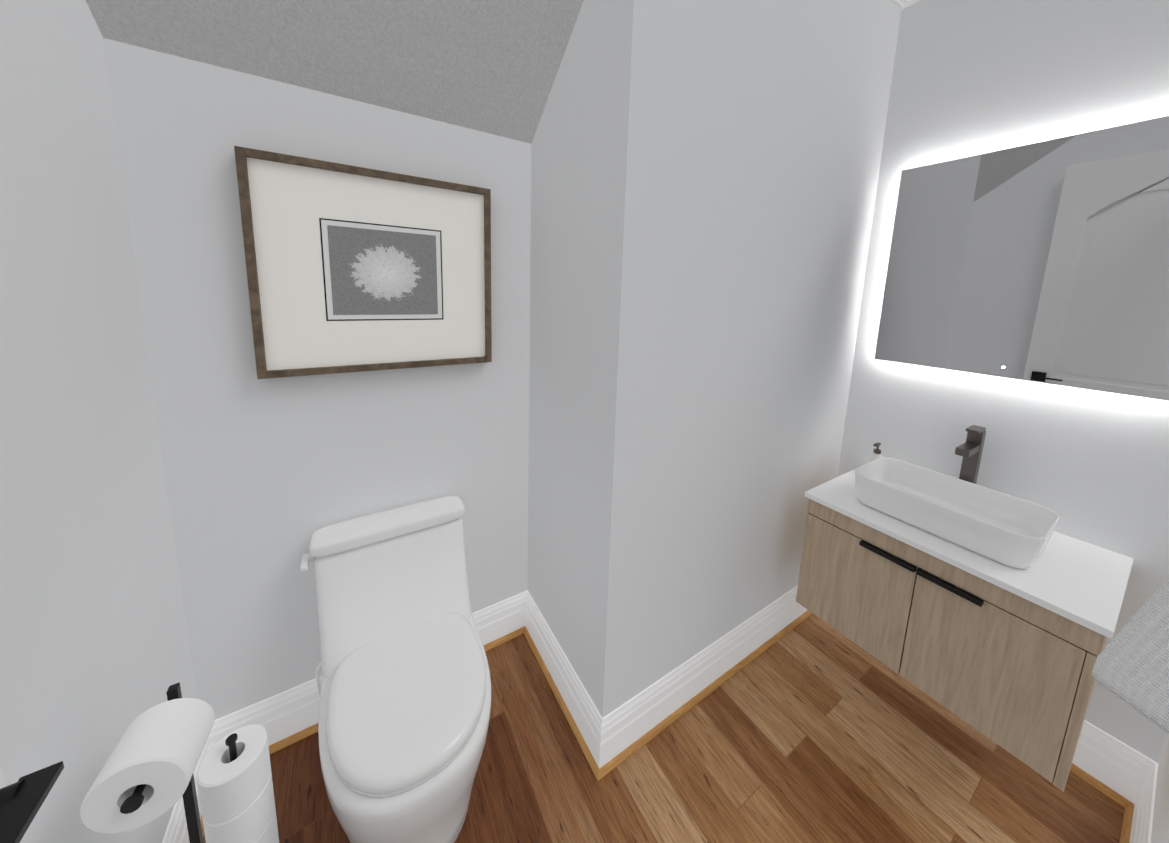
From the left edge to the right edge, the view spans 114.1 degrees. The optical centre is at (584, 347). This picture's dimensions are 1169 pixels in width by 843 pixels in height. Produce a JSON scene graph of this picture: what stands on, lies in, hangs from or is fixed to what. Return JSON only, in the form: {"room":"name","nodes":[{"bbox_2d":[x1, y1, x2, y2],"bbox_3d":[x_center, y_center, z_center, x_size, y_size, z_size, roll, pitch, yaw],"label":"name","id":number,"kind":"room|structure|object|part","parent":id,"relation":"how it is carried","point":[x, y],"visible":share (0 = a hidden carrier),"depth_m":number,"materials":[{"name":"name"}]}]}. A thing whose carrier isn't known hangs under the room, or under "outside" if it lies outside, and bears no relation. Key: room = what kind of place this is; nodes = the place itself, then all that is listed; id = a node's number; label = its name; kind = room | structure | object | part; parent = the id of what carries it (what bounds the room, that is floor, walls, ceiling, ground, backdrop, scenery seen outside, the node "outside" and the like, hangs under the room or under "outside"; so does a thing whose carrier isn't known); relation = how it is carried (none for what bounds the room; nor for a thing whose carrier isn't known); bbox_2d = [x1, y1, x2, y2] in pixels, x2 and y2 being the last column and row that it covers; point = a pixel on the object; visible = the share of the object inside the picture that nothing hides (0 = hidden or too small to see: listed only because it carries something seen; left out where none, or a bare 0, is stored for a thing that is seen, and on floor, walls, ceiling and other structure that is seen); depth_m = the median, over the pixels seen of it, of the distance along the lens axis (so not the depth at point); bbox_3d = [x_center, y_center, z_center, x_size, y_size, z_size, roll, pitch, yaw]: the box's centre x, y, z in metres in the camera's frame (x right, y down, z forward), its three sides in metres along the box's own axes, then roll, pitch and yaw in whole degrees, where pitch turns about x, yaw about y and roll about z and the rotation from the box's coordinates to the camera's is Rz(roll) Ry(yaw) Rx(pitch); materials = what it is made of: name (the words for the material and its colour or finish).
{"room":"bathroom","nodes":[
{"label":"bathroom","id":0,"kind":"room"},
{"bbox_2d":[0,0,196,842],"bbox_3d":[-0.734,0.024,0.233,0.120,2.840,1.636,-4,10,-31],"label":"wall","id":1,"kind":"structure","parent":0,"point":[95,658],"depth_m":0.70,"materials":[{"name":"white paint"}]},
{"bbox_2d":[162,724,213,842],"bbox_3d":[-0.741,1.327,0.518,0.030,0.178,1.516,-4,10,-31],"label":"baseboard","id":2,"kind":"structure","parent":1,"relation":"attached to","point":[177,830],"depth_m":0.97,"materials":[{"name":"white wood"}]},
{"bbox_2d":[103,38,530,719],"bbox_3d":[-0.695,-0.131,1.276,1.292,2.840,0.120,-4,10,-31],"label":"wall","id":3,"kind":"structure","parent":0,"point":[267,478],"depth_m":1.14,"materials":[{"name":"white paint"}]},
{"bbox_2d":[234,146,491,378],"bbox_3d":[-0.630,-0.234,1.202,0.667,0.610,0.044,-4,10,-31],"label":"picture frame","id":4,"kind":"object","parent":3,"relation":"attached to","point":[349,268],"visible":0.98,"depth_m":1.16,"materials":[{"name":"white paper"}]},
{"bbox_2d":[327,225,437,314],"bbox_3d":[-0.623,-0.235,1.195,0.298,0.260,0.001,-4,10,-31],"label":"print","id":5,"kind":"object","parent":4,"relation":"attached to","point":[372,269],"depth_m":1.19},
{"bbox_2d":[214,590,528,754],"bbox_3d":[-0.683,1.195,1.417,1.022,0.178,0.030,-4,10,-31],"label":"baseboard","id":6,"kind":"structure","parent":3,"relation":"attached to","point":[290,716],"depth_m":1.26,"materials":[{"name":"white wood"}]},
{"bbox_2d":[86,0,583,143],"bbox_3d":[-0.460,-1.034,0.688,1.173,0.926,1.100,-4,10,-31],"label":"ceiling","id":7,"kind":"structure","parent":0,"point":[489,66],"depth_m":1.03,"materials":[{"name":"paint"}]},
{"bbox_2d":[528,0,605,683],"bbox_3d":[-0.042,-0.120,1.334,0.120,2.840,0.471,-4,10,-31],"label":"wall","id":8,"kind":"structure","parent":0,"point":[565,160],"depth_m":1.27,"materials":[{"name":"white paint"}]},
{"bbox_2d":[520,593,609,768],"bbox_3d":[-0.103,1.211,1.423,0.030,0.178,0.540,-4,10,-31],"label":"baseboard","id":9,"kind":"structure","parent":8,"relation":"attached to","point":[576,704],"depth_m":1.40,"materials":[{"name":"white wood"}]},
{"bbox_2d":[203,614,1124,842],"bbox_3d":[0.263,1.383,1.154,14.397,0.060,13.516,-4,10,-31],"label":"floor","id":10,"kind":"structure","parent":0,"point":[812,728],"depth_m":1.20,"materials":[{"name":"brown wood"}]},
{"bbox_2d":[80,682,278,842],"bbox_3d":[-0.755,0.991,0.777,0.185,0.764,0.327,-4,10,-31],"label":"toilet paper stand","id":11,"kind":"object","parent":10,"relation":"on","point":[145,776],"visible":1,"depth_m":0.66,"materials":[{"name":"white paper"}]},
{"bbox_3d":[-0.719,0.687,0.636,0.024,0.011,0.126,-4,10,-31],"label":"arm","id":12,"kind":"part","parent":11,"relation":"part of"},
{"bbox_3d":[-0.788,1.107,0.874,0.011,0.479,0.012,-4,10,-31],"label":"post","id":13,"kind":"part","parent":11,"relation":"part of","materials":[{"name":"black metal"}]},
{"bbox_2d":[300,496,490,842],"bbox_3d":[-0.526,0.967,1.097,0.483,0.730,0.668,-4,10,-31],"label":"toilet","id":14,"kind":"object","parent":10,"relation":"on","point":[404,687],"visible":1,"depth_m":1.01,"materials":[{"name":"white ceramic"}]},
{"bbox_3d":[-0.836,0.642,1.133,0.018,0.015,0.068,-4,10,-31],"label":"lever arm","id":15,"kind":"part","parent":14,"relation":"part of"},
{"bbox_3d":[-0.641,0.586,1.271,0.458,0.034,0.122,-4,10,-31],"label":"tank lid","id":16,"kind":"part","parent":14,"relation":"part of","materials":[{"name":"white ceramic"}]},
{"bbox_3d":[-0.590,0.775,1.207,0.444,0.315,0.318,-4,10,-31],"label":"tank","id":17,"kind":"part","parent":14,"relation":"part of","materials":[{"name":"white ceramic"}]},
{"bbox_3d":[-0.513,1.117,1.116,0.418,0.430,0.644,-4,10,-31],"label":"bowl","id":18,"kind":"part","parent":14,"relation":"part of","materials":[{"name":"white ceramic"}]},
{"bbox_3d":[-0.451,0.893,0.992,0.373,0.050,0.414,-4,10,-31],"label":"seat","id":19,"kind":"part","parent":14,"relation":"part of","materials":[{"name":"white plastic"}]},
{"bbox_2d":[583,0,900,717],"bbox_3d":[0.685,-0.113,1.437,1.465,2.840,0.120,-4,10,-31],"label":"wall","id":20,"kind":"structure","parent":0,"point":[741,148],"depth_m":1.22,"materials":[{"name":"white paint"}]},
{"bbox_2d":[586,585,812,780],"bbox_3d":[0.621,1.217,1.531,1.375,0.178,0.030,-4,10,-31],"label":"baseboard","id":21,"kind":"structure","parent":20,"relation":"attached to","point":[636,722],"depth_m":1.37,"materials":[{"name":"white wood"}]},
{"bbox_2d":[891,0,921,9],"bbox_3d":[0.733,-1.382,1.119,1.345,0.135,0.105,-4,10,-31],"label":"crown molding","id":22,"kind":"structure","parent":20,"relation":"attached to","point":[901,4],"depth_m":1.47,"materials":[{"name":"white"}]},
{"bbox_2d":[837,0,1168,762],"bbox_3d":[1.563,-0.066,1.299,0.120,2.840,1.045,-4,10,-31],"label":"wall","id":23,"kind":"structure","parent":0,"point":[979,78],"depth_m":1.27,"materials":[{"name":"white paint"}]},
{"bbox_2d":[796,469,1133,791],"bbox_3d":[1.236,0.827,1.329,0.498,0.475,0.703,-4,10,-31],"label":"bathroom vanity","id":24,"kind":"object","parent":23,"relation":"attached to","point":[1003,656],"visible":0.92,"depth_m":1.10,"materials":[{"name":"brown wood"}]},
{"bbox_3d":[0.955,0.856,1.363,0.020,0.387,0.339,-4,10,-31],"label":"door","id":25,"kind":"part","parent":24,"relation":"part of","materials":[{"name":"brown wood"}]},
{"bbox_2d":[868,442,882,462],"bbox_3d":[1.247,0.473,1.621,0.056,0.138,0.052,-4,10,-31],"label":"soap dispenser","id":26,"kind":"object","parent":24,"relation":"on","point":[875,454],"visible":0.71,"depth_m":1.61,"materials":[{"name":"white"}]},
{"bbox_2d":[868,451,882,462],"bbox_3d":[1.248,0.495,1.625,0.052,0.094,0.052,-4,10,-31],"label":"bottle","id":27,"kind":"object","parent":26,"relation":"attached to","point":[876,454],"depth_m":1.61,"materials":[{"name":"white"}]},
{"bbox_3d":[0.996,0.685,1.248,0.020,0.013,0.152,-4,10,-31],"label":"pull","id":28,"kind":"part","parent":24,"relation":"part of","materials":[{"name":"black metal"}]},
{"bbox_3d":[1.076,0.706,1.120,0.020,0.013,0.146,-4,10,-31],"label":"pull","id":29,"kind":"part","parent":24,"relation":"part of","materials":[{"name":"black metal"}]},
{"bbox_2d":[855,457,1058,568],"bbox_3d":[1.221,0.535,1.287,0.303,0.112,0.463,-4,10,-31],"label":"sink","id":30,"kind":"object","parent":24,"relation":"in","point":[1006,529],"visible":1,"depth_m":1.25,"materials":[{"name":"white ceramic"}]},
{"bbox_2d":[955,425,985,483],"bbox_3d":[1.349,0.435,1.341,0.159,0.303,0.048,-4,10,-31],"label":"faucet","id":31,"kind":"object","parent":24,"relation":"on","point":[970,450],"visible":0.62,"depth_m":1.34,"materials":[{"name":"grey metal"}]},
{"bbox_3d":[1.333,0.354,1.318,0.116,0.025,0.035,-4,10,-31],"label":"spout","id":32,"kind":"part","parent":31,"relation":"part of","materials":[{"name":"grey metal"}]},
{"bbox_3d":[1.383,0.288,1.338,0.080,0.011,0.034,-4,10,-31],"label":"lever","id":33,"kind":"part","parent":31,"relation":"part of","materials":[{"name":"grey metal"}]},
{"bbox_3d":[1.130,0.903,1.083,0.020,0.387,0.321,-4,10,-31],"label":"door","id":34,"kind":"part","parent":24,"relation":"part of","materials":[{"name":"brown wood"}]},
{"bbox_2d":[874,116,1168,400],"bbox_3d":[1.457,-0.281,1.285,0.052,0.763,0.699,-4,10,-31],"label":"mirror","id":35,"kind":"object","parent":23,"relation":"attached to","point":[1047,262],"visible":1,"depth_m":1.22,"materials":[{"name":"silver glass"}]},
{"bbox_2d":[1070,720,1137,800],"bbox_3d":[1.427,1.245,1.508,0.030,0.178,0.870,-4,10,-31],"label":"baseboard","id":36,"kind":"structure","parent":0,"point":[1118,767],"depth_m":1.19,"materials":[{"name":"white wood"}]},
{"bbox_2d":[1151,734,1168,842],"bbox_3d":[1.090,0.043,0.471,1.562,2.840,0.120,-4,10,-31],"label":"wall","id":37,"kind":"structure","parent":0,"point":[1160,829],"depth_m":0.95,"materials":[{"name":"white paint"}]},
{"bbox_2d":[1092,578,1168,733],"bbox_3d":[0.575,0.238,0.327,0.044,0.270,0.131,-6,11,-41],"label":"towel","id":38,"kind":"object","parent":37,"relation":"attached to","point":[1131,667],"visible":1,"depth_m":0.37,"materials":[{"name":"white fabric"}]},
{"bbox_2d":[1116,752,1157,842],"bbox_3d":[1.051,1.346,0.755,1.467,0.178,0.030,-4,10,-31],"label":"baseboard","id":39,"kind":"structure","parent":37,"relation":"attached to","point":[1138,801],"depth_m":1.09,"materials":[{"name":"white wood"}]},
{"bbox_3d":[-0.587,0.438,0.351,0.014,0.066,0.066,-4,10,-31],"label":"rose","id":40,"kind":"object","parent":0,"visible":0},
{"bbox_2d":[0,764,24,806],"bbox_3d":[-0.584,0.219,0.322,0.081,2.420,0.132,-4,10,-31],"label":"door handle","id":41,"kind":"object","parent":40,"relation":"attached to","point":[8,792],"depth_m":0.37,"materials":[{"name":"black metal"}]},
{"bbox_3d":[-0.604,0.220,0.310,0.036,2.420,0.132,-4,10,-31],"label":"lock-side door stile","id":42,"kind":"part","parent":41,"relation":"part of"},
{"bbox_2d":[0,761,63,842],"bbox_3d":[-0.521,0.443,0.334,0.029,0.009,0.126,-4,10,-31],"label":"lever","id":43,"kind":"object","parent":40,"relation":"attached to","point":[19,810],"visible":1,"depth_m":0.36,"materials":[{"name":"black metal"}]}
]}

